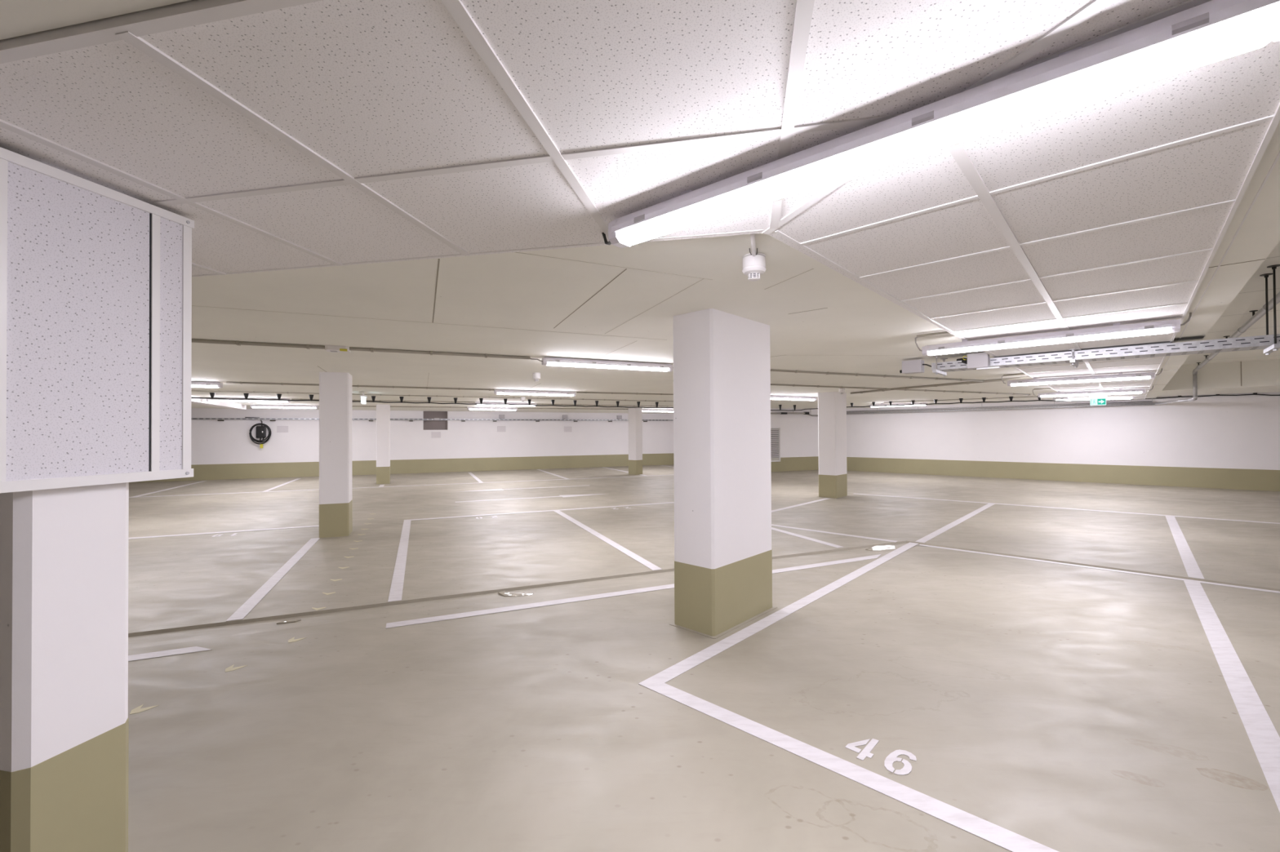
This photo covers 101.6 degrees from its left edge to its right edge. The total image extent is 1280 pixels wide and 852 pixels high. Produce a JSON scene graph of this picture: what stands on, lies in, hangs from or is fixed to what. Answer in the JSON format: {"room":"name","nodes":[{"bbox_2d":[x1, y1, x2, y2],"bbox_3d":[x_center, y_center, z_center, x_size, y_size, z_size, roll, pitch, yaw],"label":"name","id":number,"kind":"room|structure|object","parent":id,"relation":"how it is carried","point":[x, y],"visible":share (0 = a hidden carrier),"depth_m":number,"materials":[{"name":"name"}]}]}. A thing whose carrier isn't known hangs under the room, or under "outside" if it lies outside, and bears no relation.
{"room":"parking garage","nodes":[
{"label":"parking garage","id":0,"kind":"room"},
{"bbox_2d":[191,408,673,465],"bbox_3d":[-7.423,0.270,19.553,20.400,3.000,0.310,0,-1,-23],"label":"wall","id":1,"kind":"structure","parent":0,"point":[213,442],"depth_m":19.33,"materials":[{"name":"paint"}]},
{"bbox_2d":[244,417,271,448],"bbox_3d":[-12.518,0.217,17.131,0.731,1.016,0.228,0,-1,-23],"label":"station","id":2,"kind":"object","parent":1,"relation":"attached to","point":[260,430],"visible":1,"depth_m":17.10,"materials":[{"name":"black plastic"}]},
{"bbox_2d":[276,426,288,432],"bbox_3d":[-11.965,0.105,17.480,0.320,0.220,0.012,0,-1,-23],"label":"wall plate","id":3,"kind":"object","parent":1,"relation":"attached to","point":[279,428],"visible":1,"depth_m":17.47,"materials":[{"name":"white"}]},
{"bbox_2d":[133,453,673,482],"bbox_3d":[-7.354,1.468,19.394,20.400,0.500,0.012,0,-1,-23],"label":"wall base band","id":4,"kind":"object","parent":1,"relation":"attached to","point":[295,469],"depth_m":19.17,"materials":[{"name":"green paint"}]},
{"bbox_2d":[191,417,673,422],"bbox_3d":[-7.191,-0.231,19.385,18.700,0.125,0.190,0,-1,-23],"label":"tray","id":5,"kind":"object","parent":1,"relation":"attached to","point":[217,419],"visible":0.82,"depth_m":19.07,"materials":[{"name":"metal"}]},
{"bbox_2d":[0,0,1115,277],"bbox_3d":[-1.268,-0.848,1.838,5.200,0.098,1.451,0,-1,11],"label":"ceiling","id":6,"kind":"structure","parent":0,"point":[291,134],"depth_m":1.33,"materials":[{"name":"white"}]},
{"bbox_2d":[601,0,1279,248],"bbox_3d":[0.516,-0.772,1.551,1.868,0.123,0.141,-1,-1,41],"label":"light","id":7,"kind":"object","parent":6,"relation":"attached to","point":[1213,31],"visible":1,"depth_m":1.23,"materials":[{"name":"white"}]},
{"bbox_2d":[128,464,1279,851],"bbox_3d":[1.183,1.573,7.338,36.640,0.024,30.701,0,-1,-11],"label":"floor","id":8,"kind":"structure","parent":0,"point":[1060,708],"depth_m":3.20,"materials":[{"name":"concrete"}]},
{"bbox_2d":[0,160,144,851],"bbox_3d":[-2.016,0.322,1.744,0.451,2.410,0.356,0,-1,11],"label":"concrete column","id":9,"kind":"structure","parent":8,"relation":"on","point":[64,719],"depth_m":1.66,"materials":[{"name":"paint"}]},
{"bbox_2d":[0,146,194,493],"bbox_3d":[-2.044,-0.299,1.596,0.499,0.984,0.930,0,-1,11],"label":"cladding","id":10,"kind":"object","parent":9,"relation":"attached to","point":[95,280],"visible":1,"depth_m":1.68,"materials":[{"name":"white"}]},
{"bbox_2d":[129,704,158,714],"bbox_3d":[-2.707,1.540,2.837,0.096,0.001,0.100,0,-1,7],"label":"chevron","id":11,"kind":"object","parent":8,"relation":"on","point":[138,709],"visible":1,"depth_m":2.83,"materials":[{"name":"beige"}]},
{"bbox_2d":[132,480,206,497],"bbox_3d":[-12.799,1.698,14.350,0.110,0.004,4.450,0,-1,-23],"label":"parking line","id":12,"kind":"object","parent":8,"relation":"on","point":[202,481],"visible":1,"depth_m":13.96,"materials":[{"name":"paint"}]},
{"bbox_2d":[128,646,211,661],"bbox_3d":[-4.431,1.550,3.031,3.160,0.003,0.110,0,-1,-24],"label":"parking line","id":13,"kind":"object","parent":8,"relation":"on","point":[194,649],"visible":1,"depth_m":3.55,"materials":[{"name":"paint"}]},
{"bbox_2d":[128,525,319,539],"bbox_3d":[-7.508,1.606,7.366,5.430,0.004,0.110,0,-1,-23],"label":"parking line","id":14,"kind":"object","parent":8,"relation":"on","point":[308,526],"visible":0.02,"depth_m":7.85,"materials":[{"name":"paint"}]},
{"bbox_2d":[226,537,319,621],"bbox_3d":[-3.922,1.572,5.791,0.110,0.004,3.495,0,-1,-23],"label":"parking line","id":15,"kind":"object","parent":8,"relation":"on","point":[256,597],"visible":1,"depth_m":5.14,"materials":[{"name":"paint"}]},
{"bbox_2d":[317,372,354,538],"bbox_3d":[-4.468,0.412,7.677,0.429,2.365,0.476,0,-1,-23],"label":"concrete column","id":16,"kind":"structure","parent":8,"relation":"on","point":[335,501],"depth_m":7.49,"materials":[{"name":"paint"}]},
{"bbox_2d":[374,404,391,484],"bbox_3d":[-7.502,0.527,15.257,0.403,2.306,0.406,0,-1,-23],"label":"concrete column","id":17,"kind":"structure","parent":8,"relation":"on","point":[383,411],"depth_m":15.10,"materials":[{"name":"paint"}]},
{"bbox_2d":[128,475,665,497],"bbox_3d":[-4.655,1.663,15.275,18.000,0.004,0.110,0,-1,-23],"label":"parking line","id":18,"kind":"object","parent":8,"relation":"on","point":[655,475],"visible":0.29,"depth_m":14.47,"materials":[{"name":"paint"}]},
{"bbox_2d":[387,520,410,602],"bbox_3d":[-3.058,1.576,6.738,0.110,0.004,4.575,0,-1,-23],"label":"parking line","id":19,"kind":"object","parent":8,"relation":"on","point":[397,585],"visible":1,"depth_m":5.78,"materials":[{"name":"paint"}]},
{"bbox_2d":[497,591,533,596],"bbox_3d":[-1.167,1.561,4.831,0.342,0.012,0.140,0,-1,14],"label":"parking number","id":20,"kind":"object","parent":8,"relation":"on","point":[504,593],"visible":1,"depth_m":4.81,"materials":[{"name":"white paint"}]},
{"bbox_2d":[455,485,582,492],"bbox_3d":[-3.021,1.641,13.752,3.496,0.002,0.419,0,-1,-27],"label":"parking line","id":21,"kind":"object","parent":8,"relation":"on","point":[571,486],"depth_m":13.54,"materials":[{"name":"paint"}]},
{"bbox_2d":[455,493,604,502],"bbox_3d":[-2.351,1.620,11.831,3.466,0.002,0.419,0,-1,-19],"label":"parking line","id":22,"kind":"object","parent":8,"relation":"on","point":[567,495],"depth_m":11.94,"materials":[{"name":"paint"}]},
{"bbox_2d":[386,583,674,628],"bbox_3d":[-0.517,1.544,4.668,3.155,0.003,0.110,0,-1,-24],"label":"parking line","id":23,"kind":"object","parent":8,"relation":"on","point":[440,618],"visible":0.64,"depth_m":4.45,"materials":[{"name":"paint"}]},
{"bbox_2d":[404,502,674,520],"bbox_3d":[-0.520,1.595,10.345,7.578,0.004,0.110,0,-1,-23],"label":"parking line","id":24,"kind":"object","parent":8,"relation":"on","point":[669,502],"visible":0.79,"depth_m":9.67,"materials":[{"name":"paint"}]},
{"bbox_2d":[554,511,662,570],"bbox_3d":[-0.693,1.572,7.728,0.110,0.004,4.575,0,-1,-23],"label":"parking line","id":25,"kind":"object","parent":8,"relation":"on","point":[631,554],"visible":1,"depth_m":6.91,"materials":[{"name":"paint"}]},
{"bbox_2d":[627,408,642,475],"bbox_3d":[-0.160,0.523,18.003,0.436,2.285,0.396,-1,-1,43],"label":"concrete column","id":26,"kind":"structure","parent":8,"relation":"on","point":[635,415],"depth_m":17.87,"materials":[{"name":"paint"}]},
{"bbox_2d":[669,308,777,639],"bbox_3d":[0.686,0.339,4.244,0.436,2.393,0.921,-1,-1,43],"label":"concrete column","id":27,"kind":"structure","parent":8,"relation":"on","point":[723,551],"depth_m":3.97,"materials":[{"name":"paint"}]},
{"bbox_2d":[638,542,918,689],"bbox_3d":[1.823,1.534,4.970,0.110,0.002,5.245,-1,-1,43],"label":"parking line","id":28,"kind":"object","parent":8,"relation":"on","point":[666,675],"visible":1,"depth_m":3.97,"materials":[{"name":"paint"}]},
{"bbox_2d":[771,497,828,512],"bbox_3d":[2.631,1.574,9.828,0.110,0.003,4.350,-1,-1,43],"label":"parking line","id":29,"kind":"object","parent":8,"relation":"on","point":[821,500],"visible":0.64,"depth_m":10.33,"materials":[{"name":"paint"}]},
{"bbox_2d":[771,527,843,547],"bbox_3d":[1.679,1.569,8.739,0.110,0.003,4.540,0,-1,-23],"label":"parking line","id":30,"kind":"object","parent":8,"relation":"on","point":[772,528],"visible":0.36,"depth_m":7.21,"materials":[{"name":"paint"}]},
{"bbox_2d":[772,554,880,573],"bbox_3d":[1.923,1.540,5.759,2.191,0.003,0.110,0,-1,-25],"label":"parking line","id":31,"kind":"object","parent":8,"relation":"on","point":[845,561],"visible":0.64,"depth_m":5.81,"materials":[{"name":"paint"}]},
{"bbox_2d":[817,391,848,498],"bbox_3d":[4.342,0.417,11.771,0.461,2.334,0.676,-1,-1,43],"label":"concrete column","id":32,"kind":"structure","parent":8,"relation":"on","point":[832,406],"depth_m":11.56,"materials":[{"name":"paint"}]},
{"bbox_2d":[771,524,897,542],"bbox_3d":[2.433,1.557,7.899,2.720,0.003,0.100,-1,-1,43],"label":"parking line","id":33,"kind":"object","parent":8,"relation":"on","point":[870,538],"visible":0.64,"depth_m":7.54,"materials":[{"name":"paint"}]},
{"bbox_2d":[652,683,1059,851],"bbox_3d":[1.615,1.505,1.650,4.330,0.002,0.110,-1,-1,43],"label":"parking line","id":34,"kind":"object","parent":8,"relation":"on","point":[1011,841],"visible":1,"depth_m":2.23,"materials":[{"name":"paint"}]},
{"bbox_2d":[865,545,895,551],"bbox_3d":[3.063,1.554,6.633,0.470,0.012,0.209,0,-1,-19],"label":"number","id":35,"kind":"object","parent":8,"relation":"on","point":[881,548],"visible":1,"depth_m":6.62,"materials":[{"name":"white paint"}]},
{"bbox_2d":[844,738,916,775],"bbox_3d":[1.112,1.514,2.412,0.281,0.002,0.207,-1,-1,43],"label":"number","id":36,"kind":"object","parent":8,"relation":"on","point":[891,757],"visible":1,"depth_m":2.40,"materials":[{"name":"paint"}]},
{"bbox_2d":[915,503,995,542],"bbox_3d":[5.396,1.549,8.710,0.110,0.002,4.900,-1,-1,43],"label":"parking line","id":37,"kind":"object","parent":8,"relation":"on","point":[930,536],"visible":1,"depth_m":8.14,"materials":[{"name":"paint"}]},
{"bbox_2d":[855,493,1279,524],"bbox_3d":[8.762,1.534,9.126,9.742,0.003,0.120,-1,-1,39],"label":"parking line","id":38,"kind":"object","parent":8,"relation":"on","point":[855,494],"visible":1,"depth_m":9.53,"materials":[{"name":"paint"}]},
{"bbox_2d":[919,544,1279,593],"bbox_3d":[6.188,1.505,4.388,7.000,0.002,0.075,-1,-1,43],"label":"joint","id":39,"kind":"object","parent":8,"relation":"on","point":[1092,567],"visible":1,"depth_m":5.50,"materials":[{"name":"paint"}]},
{"bbox_2d":[1165,515,1204,579],"bbox_3d":[7.272,1.524,7.034,0.110,0.002,5.020,-1,-1,43],"label":"parking line","id":40,"kind":"object","parent":8,"relation":"on","point":[1190,564],"visible":1,"depth_m":6.33,"materials":[{"name":"paint"}]},
{"bbox_2d":[1183,580,1279,812],"bbox_3d":[3.699,1.508,3.264,0.110,0.002,5.090,-1,-1,43],"label":"parking line","id":41,"kind":"object","parent":8,"relation":"on","point":[1264,740],"visible":1,"depth_m":2.92,"materials":[{"name":"paint"}]},
{"bbox_2d":[191,233,1279,413],"bbox_3d":[-2.755,-0.890,14.918,35.600,0.896,42.000,-1,-1,43],"label":"ceiling","id":42,"kind":"structure","parent":0,"point":[607,302],"depth_m":4.55,"materials":[{"name":"paint"}]},
{"bbox_2d":[0,0,191,39],"bbox_3d":[-2.591,-0.893,-0.676,7.200,0.100,4.038,0,-1,11],"label":"ceiling beam","id":43,"kind":"structure","parent":42,"relation":"attached to","point":[18,18],"depth_m":1.06,"materials":[{"name":"paint"}]},
{"bbox_2d":[191,381,222,387],"bbox_3d":[-7.782,-0.694,8.427,1.680,0.120,0.116,0,-1,-22],"label":"light","id":44,"kind":"object","parent":42,"relation":"attached to","point":[196,384],"visible":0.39,"depth_m":8.63,"materials":[{"name":"white"}]},
{"bbox_2d":[191,385,217,387],"bbox_3d":[-7.782,-0.656,8.427,1.590,0.043,0.094,0,-1,-22],"label":"diffuser","id":45,"kind":"object","parent":44,"relation":"attached to","point":[193,386],"depth_m":8.62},
{"bbox_2d":[191,395,246,409],"bbox_3d":[-10.390,-0.591,12.381,0.290,0.171,5.650,0,-1,-23],"label":"light","id":46,"kind":"object","parent":42,"relation":"attached to","point":[228,405],"visible":0.5,"depth_m":13.22,"materials":[{"name":"paint"}]},
{"bbox_2d":[205,397,290,403],"bbox_3d":[-9.228,-0.621,12.336,1.630,0.120,0.116,0,-1,-22],"label":"light","id":47,"kind":"object","parent":42,"relation":"attached to","point":[206,400],"visible":0.73,"depth_m":12.29,"materials":[{"name":"white"}]},
{"bbox_2d":[208,400,287,402],"bbox_3d":[-9.228,-0.582,12.336,1.540,0.043,0.094,0,-1,-22],"label":"diffuser","id":48,"kind":"object","parent":47,"relation":"attached to","point":[233,401],"depth_m":12.29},
{"bbox_2d":[250,404,318,408],"bbox_3d":[-10.276,-0.568,15.112,1.663,0.119,0.116,0,-1,-19],"label":"light","id":49,"kind":"object","parent":42,"relation":"attached to","point":[304,406],"visible":0.96,"depth_m":15.06,"materials":[{"name":"white"}]},
{"bbox_2d":[252,406,315,408],"bbox_3d":[-10.275,-0.530,15.111,1.573,0.043,0.094,0,-1,-19],"label":"diffuser","id":50,"kind":"object","parent":49,"relation":"attached to","point":[295,407],"depth_m":15.11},
{"bbox_2d":[226,382,494,391],"bbox_3d":[-4.869,-0.717,9.495,4.310,0.046,0.040,0,-1,-23],"label":"conduit","id":51,"kind":"object","parent":42,"relation":"attached to","point":[241,383],"visible":0.89,"depth_m":9.49,"materials":[{"name":"beige"}]},
{"bbox_2d":[191,338,530,359],"bbox_3d":[-5.148,-0.800,4.489,8.370,0.064,0.048,0,-1,-23],"label":"conduit","id":52,"kind":"object","parent":42,"relation":"attached to","point":[193,340],"visible":0.69,"depth_m":5.42,"materials":[{"name":"beige"}]},
{"bbox_2d":[324,345,350,353],"bbox_3d":[-3.108,-0.790,5.373,0.215,0.050,0.185,0,-1,-23],"label":"lamp","id":53,"kind":"object","parent":52,"relation":"attached to","point":[331,348],"visible":0.98,"depth_m":5.31,"materials":[{"name":"white plastic"}]},
{"bbox_2d":[291,399,475,403],"bbox_3d":[-6.458,-0.644,13.404,4.237,0.044,0.036,0,-1,-21],"label":"conduit","id":54,"kind":"object","parent":42,"relation":"attached to","point":[291,399],"visible":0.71,"depth_m":13.55,"materials":[{"name":"beige"}]},
{"bbox_2d":[318,405,466,408],"bbox_3d":[-7.510,-0.593,16.053,4.159,0.042,0.040,0,-1,-17],"label":"conduit","id":55,"kind":"object","parent":42,"relation":"attached to","point":[318,406],"visible":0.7,"depth_m":16.20,"materials":[{"name":"beige"}]},
{"bbox_2d":[191,390,673,401],"bbox_3d":[-4.926,-0.681,11.769,17.000,0.080,0.032,0,-1,-23],"label":"conduit","id":56,"kind":"object","parent":42,"relation":"attached to","point":[192,390],"visible":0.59,"depth_m":11.82,"materials":[{"name":"beige"}]},
{"bbox_2d":[467,407,517,410],"bbox_3d":[-4.794,-0.566,16.999,1.578,0.120,0.116,0,-1,-28],"label":"light","id":57,"kind":"object","parent":42,"relation":"attached to","point":[468,408],"visible":0.99,"depth_m":16.93,"materials":[{"name":"white"}]},
{"bbox_2d":[469,408,515,410],"bbox_3d":[-4.794,-0.528,16.998,1.488,0.044,0.094,0,-1,-28],"label":"diffuser","id":58,"kind":"object","parent":57,"relation":"attached to","point":[469,409],"depth_m":16.98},
{"bbox_2d":[475,401,537,406],"bbox_3d":[-3.718,-0.613,14.550,1.707,0.121,0.116,0,-1,-30],"label":"light","id":59,"kind":"object","parent":42,"relation":"attached to","point":[476,402],"visible":0.56,"depth_m":14.52,"materials":[{"name":"white"}]},
{"bbox_2d":[477,404,534,406],"bbox_3d":[-3.718,-0.575,14.549,1.617,0.045,0.094,0,-1,-30],"label":"diffuser","id":60,"kind":"object","parent":59,"relation":"attached to","point":[480,404],"depth_m":14.59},
{"bbox_2d":[493,389,575,396],"bbox_3d":[-2.138,-0.686,10.735,1.666,0.120,0.116,0,-1,-24],"label":"light","id":61,"kind":"object","parent":42,"relation":"attached to","point":[496,391],"visible":0.94,"depth_m":10.68,"materials":[{"name":"white"}]},
{"bbox_2d":[497,392,573,396],"bbox_3d":[-2.138,-0.648,10.734,1.575,0.044,0.094,0,-1,-24],"label":"diffuser","id":62,"kind":"object","parent":61,"relation":"attached to","point":[567,394],"depth_m":10.74,"materials":[{"name":"plastic"}]},
{"bbox_2d":[532,372,540,382],"bbox_3d":[-1.525,-0.721,7.696,0.120,0.127,0.120,0,-1,0],"label":"smoke detector","id":63,"kind":"object","parent":42,"relation":"attached to","point":[536,376],"visible":1,"depth_m":7.65,"materials":[{"name":"white plastic"}]},
{"bbox_2d":[517,408,628,409],"bbox_3d":[-2.066,-0.590,17.951,4.180,0.042,0.040,0,-1,-16],"label":"conduit","id":64,"kind":"object","parent":42,"relation":"attached to","point":[517,408],"visible":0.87,"depth_m":17.88,"materials":[{"name":"beige"}]},
{"bbox_2d":[530,357,673,372],"bbox_3d":[-0.393,-0.767,6.456,1.944,0.120,0.116,0,-1,-24],"label":"light","id":65,"kind":"object","parent":42,"relation":"attached to","point":[557,362],"visible":0.92,"depth_m":6.39,"materials":[{"name":"white"}]},
{"bbox_2d":[546,361,669,371],"bbox_3d":[-0.368,-0.729,6.467,1.605,0.044,0.094,0,-1,-24],"label":"diffuser","id":66,"kind":"object","parent":65,"relation":"attached to","point":[604,365],"depth_m":6.43,"materials":[{"name":"plastic"}]},
{"bbox_2d":[537,404,673,407],"bbox_3d":[-0.044,-0.629,16.358,6.450,0.049,0.036,0,-1,-23],"label":"conduit","id":67,"kind":"object","parent":42,"relation":"attached to","point":[537,404],"visible":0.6,"depth_m":15.90,"materials":[{"name":"beige"}]},
{"bbox_2d":[576,391,673,395],"bbox_3d":[0.660,-0.709,11.748,4.237,0.045,0.040,0,-1,-19],"label":"conduit","id":68,"kind":"object","parent":42,"relation":"attached to","point":[637,393],"visible":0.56,"depth_m":11.38,"materials":[{"name":"beige"}]},
{"bbox_2d":[642,408,673,412],"bbox_3d":[0.710,-0.564,18.895,1.693,0.120,0.116,0,-1,-26],"label":"light","id":69,"kind":"object","parent":42,"relation":"attached to","point":[643,410],"visible":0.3,"depth_m":18.79,"materials":[{"name":"white"}]},
{"bbox_2d":[742,233,765,281],"bbox_3d":[0.549,-0.817,2.564,0.119,0.127,0.399,0,-1,17],"label":"smoke detector","id":70,"kind":"object","parent":42,"relation":"attached to","point":[753,263],"visible":1,"depth_m":2.65,"materials":[{"name":"white plastic"}]},
{"bbox_2d":[770,395,817,400],"bbox_3d":[3.577,-0.685,12.627,1.742,0.120,0.116,0,-1,-25],"label":"light","id":71,"kind":"object","parent":42,"relation":"attached to","point":[772,397],"visible":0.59,"depth_m":12.64,"materials":[{"name":"white"}]},
{"bbox_2d":[770,397,814,400],"bbox_3d":[3.577,-0.647,12.627,1.652,0.044,0.094,0,-1,-25],"label":"diffuser","id":72,"kind":"object","parent":71,"relation":"attached to","point":[771,398],"depth_m":12.67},
{"bbox_2d":[770,408,817,416],"bbox_3d":[5.518,-0.490,19.007,2.956,0.288,0.156,0,-1,-21],"label":"conduit","id":73,"kind":"object","parent":42,"relation":"attached to","point":[793,412],"visible":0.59,"depth_m":19.01,"materials":[{"name":"grey"}]},
{"bbox_2d":[672,380,1031,395],"bbox_3d":[4.941,-0.752,10.597,9.500,0.062,0.040,0,-1,-23],"label":"conduit","id":74,"kind":"object","parent":42,"relation":"attached to","point":[793,385],"visible":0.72,"depth_m":10.63,"materials":[{"name":"beige"}]},
{"bbox_2d":[770,369,984,382],"bbox_3d":[3.289,-0.787,8.004,6.050,0.051,0.040,0,-1,-22],"label":"conduit","id":75,"kind":"object","parent":42,"relation":"attached to","point":[778,371],"visible":0.74,"depth_m":8.13,"materials":[{"name":"beige"}]},
{"bbox_2d":[869,402,928,407],"bbox_3d":[7.669,-0.635,15.531,1.568,0.122,0.116,-1,-1,37],"label":"light","id":76,"kind":"object","parent":42,"relation":"attached to","point":[881,404],"visible":0.66,"depth_m":15.46,"materials":[{"name":"white"}]},
{"bbox_2d":[871,404,925,407],"bbox_3d":[7.669,-0.597,15.531,1.478,0.046,0.094,-1,-1,37],"label":"diffuser","id":77,"kind":"object","parent":76,"relation":"attached to","point":[871,405],"depth_m":15.59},
{"bbox_2d":[932,355,947,376],"bbox_3d":[3.618,-0.724,6.301,0.079,0.222,0.480,-1,-1,43],"label":"hanger","id":78,"kind":"object","parent":42,"relation":"hanging from","point":[936,371],"visible":0.98,"depth_m":6.20,"materials":[{"name":"grey"}]},
{"bbox_2d":[931,333,1279,372],"bbox_3d":[5.390,-0.734,4.682,4.920,0.092,0.302,-1,-1,43],"label":"cable tray","id":79,"kind":"object","parent":78,"relation":"hanging from","point":[1260,342],"visible":0.91,"depth_m":5.08,"materials":[{"name":"metal"}]},
{"bbox_2d":[899,359,931,373],"bbox_3d":[3.441,-0.730,6.378,0.489,0.156,0.150,-1,-1,43],"label":"junction box","id":80,"kind":"object","parent":79,"relation":"attached to","point":[911,366],"visible":0.92,"depth_m":6.38,"materials":[{"name":"grey"}]},
{"bbox_2d":[956,352,999,369],"bbox_3d":[3.781,-0.723,5.911,0.176,0.183,0.497,0,-1,-27],"label":"junction box","id":81,"kind":"object","parent":79,"relation":"attached to","point":[980,361],"visible":0.87,"depth_m":5.82,"materials":[{"name":"grey"}]},
{"bbox_2d":[850,376,1032,394],"bbox_3d":[5.643,-0.766,9.776,0.126,0.071,4.215,0,-1,-27],"label":"conduit","id":82,"kind":"object","parent":42,"relation":"attached to","point":[1024,377],"visible":0.8,"depth_m":9.70,"materials":[{"name":"beige"}]},
{"bbox_2d":[888,396,1053,402],"bbox_3d":[8.705,-0.715,14.077,3.901,0.045,0.332,-1,-1,31],"label":"conduit","id":83,"kind":"object","parent":42,"relation":"attached to","point":[1013,397],"visible":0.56,"depth_m":13.96,"materials":[{"name":"beige"}]},
{"bbox_2d":[846,292,1279,414],"bbox_3d":[8.239,-0.863,9.041,7.480,0.711,19.242,0,-1,15],"label":"metal pipe","id":84,"kind":"object","parent":42,"relation":"hanging from","point":[1261,312],"visible":0.85,"depth_m":14.07,"materials":[{"name":"metal"}]},
{"bbox_2d":[1088,395,1106,405],"bbox_3d":[9.446,-0.609,10.772,0.270,0.363,0.046,-1,-1,43],"label":"exit sign","id":85,"kind":"object","parent":42,"relation":"hanging from","point":[1097,400],"visible":0.95,"depth_m":10.76,"materials":[{"name":"white plastic"}]},
{"bbox_2d":[1146,121,1279,398],"bbox_3d":[5.731,-0.835,5.528,0.206,0.176,21.900,-1,-1,43],"label":"ceiling beam","id":86,"kind":"structure","parent":42,"relation":"attached to","point":[1253,232],"depth_m":2.58,"materials":[{"name":"paint"}]},
{"bbox_2d":[770,408,818,457],"bbox_3d":[5.459,0.197,19.242,3.126,3.000,0.250,0,-1,-23],"label":"wall","id":87,"kind":"structure","parent":0,"point":[798,432],"depth_m":19.25,"materials":[{"name":"paint"}]},
{"bbox_2d":[770,427,780,462],"bbox_3d":[4.688,0.677,18.746,0.820,1.220,0.060,0,-1,-23],"label":"air vent","id":88,"kind":"object","parent":87,"relation":"in","point":[775,432],"visible":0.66,"depth_m":18.82,"materials":[{"name":"white"}]},
{"bbox_2d":[770,456,818,471],"bbox_3d":[5.516,1.395,19.110,3.126,0.500,0.012,0,-1,-23],"label":"baseboard","id":89,"kind":"structure","parent":87,"relation":"attached to","point":[787,464],"depth_m":19.19,"materials":[{"name":"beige paint"}]},
{"bbox_2d":[768,0,1279,402],"bbox_3d":[6.418,-0.794,7.453,1.421,0.186,18.150,-1,-1,43],"label":"ceiling","id":90,"kind":"structure","parent":0,"point":[1118,207],"depth_m":2.01,"materials":[{"name":"white"}]},
{"bbox_2d":[915,312,1191,355],"bbox_3d":[3.300,-0.766,4.355,1.813,0.176,0.298,-1,-1,42],"label":"light","id":91,"kind":"object","parent":90,"relation":"attached to","point":[1116,331],"visible":0.99,"depth_m":4.30,"materials":[{"name":"white"}]},
{"bbox_2d":[927,327,1171,355],"bbox_3d":[3.353,-0.701,4.429,1.622,0.047,0.094,-1,-1,42],"label":"diffuser","id":92,"kind":"object","parent":91,"relation":"attached to","point":[1131,331],"depth_m":4.34,"materials":[{"name":"plastic"}]},
{"bbox_2d":[1053,397,1089,400],"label":"light","id":93,"kind":"object","parent":90,"relation":"attached to","point":[1083,399],"depth_m":13.11,"materials":[{"name":"white"}]},
{"bbox_2d":[1068,348,1078,368],"bbox_3d":[4.531,-0.705,5.446,0.079,0.159,0.480,-1,-1,43],"label":"hanger","id":94,"kind":"object","parent":90,"relation":"hanging from","point":[1073,362],"visible":0.69,"depth_m":5.34,"materials":[{"name":"metal"}]},
{"bbox_2d":[1001,368,1162,386],"bbox_3d":[6.434,-0.726,7.700,1.816,0.176,0.324,-1,-1,40],"label":"light","id":95,"kind":"object","parent":90,"relation":"attached to","point":[1145,375],"visible":0.97,"depth_m":7.71,"materials":[{"name":"white"}]},
{"bbox_2d":[1010,376,1150,386],"bbox_3d":[6.499,-0.661,7.781,1.582,0.047,0.094,-1,-1,40],"label":"diffuser","id":96,"kind":"object","parent":95,"relation":"attached to","point":[1091,379],"depth_m":7.76,"materials":[{"name":"plastic"}]},
{"bbox_2d":[1032,386,1153,397],"bbox_3d":[8.927,-0.695,10.362,1.820,0.176,0.373,-1,-1,38],"label":"light","id":97,"kind":"object","parent":90,"relation":"attached to","point":[1120,391],"visible":0.97,"depth_m":10.42,"materials":[{"name":"white"}]},
{"bbox_2d":[1040,391,1142,397],"bbox_3d":[9.001,-0.630,10.466,1.536,0.046,0.094,-1,-1,38],"label":"diffuser","id":98,"kind":"object","parent":97,"relation":"attached to","point":[1060,393],"depth_m":10.50,"materials":[{"name":"plastic"}]},
{"bbox_2d":[1106,396,1134,399],"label":"light","id":99,"kind":"object","parent":90,"relation":"attached to","point":[1123,397],"depth_m":12.65,"materials":[{"name":"white"}]},
{"bbox_2d":[846,391,1279,470],"bbox_3d":[12.004,0.124,15.166,13.620,3.000,0.250,-1,-1,43],"label":"wall","id":100,"kind":"structure","parent":0,"point":[1215,432],"depth_m":14.54,"materials":[{"name":"paint"}]},
{"bbox_2d":[846,457,1279,491],"bbox_3d":[11.921,1.324,15.059,13.620,0.500,0.012,-1,-1,43],"label":"wall base band","id":101,"kind":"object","parent":100,"relation":"attached to","point":[1202,477],"depth_m":14.55,"materials":[{"name":"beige paint"}]},
{"bbox_2d":[1182,241,1279,364],"bbox_3d":[3.733,-1.487,-0.429,5.135,0.175,28.470,-1,-1,43],"label":"ceiling","id":102,"kind":"structure","parent":0,"point":[1251,297],"depth_m":6.50,"materials":[{"name":"paint"}]},
{"bbox_2d":[1259,264,1279,355],"bbox_3d":[5.496,-1.001,4.543,0.079,0.724,0.480,-1,-1,43],"label":"hanger","id":103,"kind":"object","parent":102,"relation":"hanging from","point":[1275,346],"visible":1,"depth_m":4.44,"materials":[{"name":"grey"}]},
{"bbox_3d":[4.399,-0.577,16.374,0.096,0.184,0.091,0,-1,0],"label":"hanger","id":104,"kind":"object","parent":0,"visible":0},
{"bbox_2d":[191,394,1279,411],"bbox_3d":[1.396,-0.594,13.077,30.187,0.211,6.686,0,-1,-3],"label":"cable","id":105,"kind":"object","parent":104,"relation":"hanging from","point":[1240,394],"visible":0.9,"depth_m":13.11,"materials":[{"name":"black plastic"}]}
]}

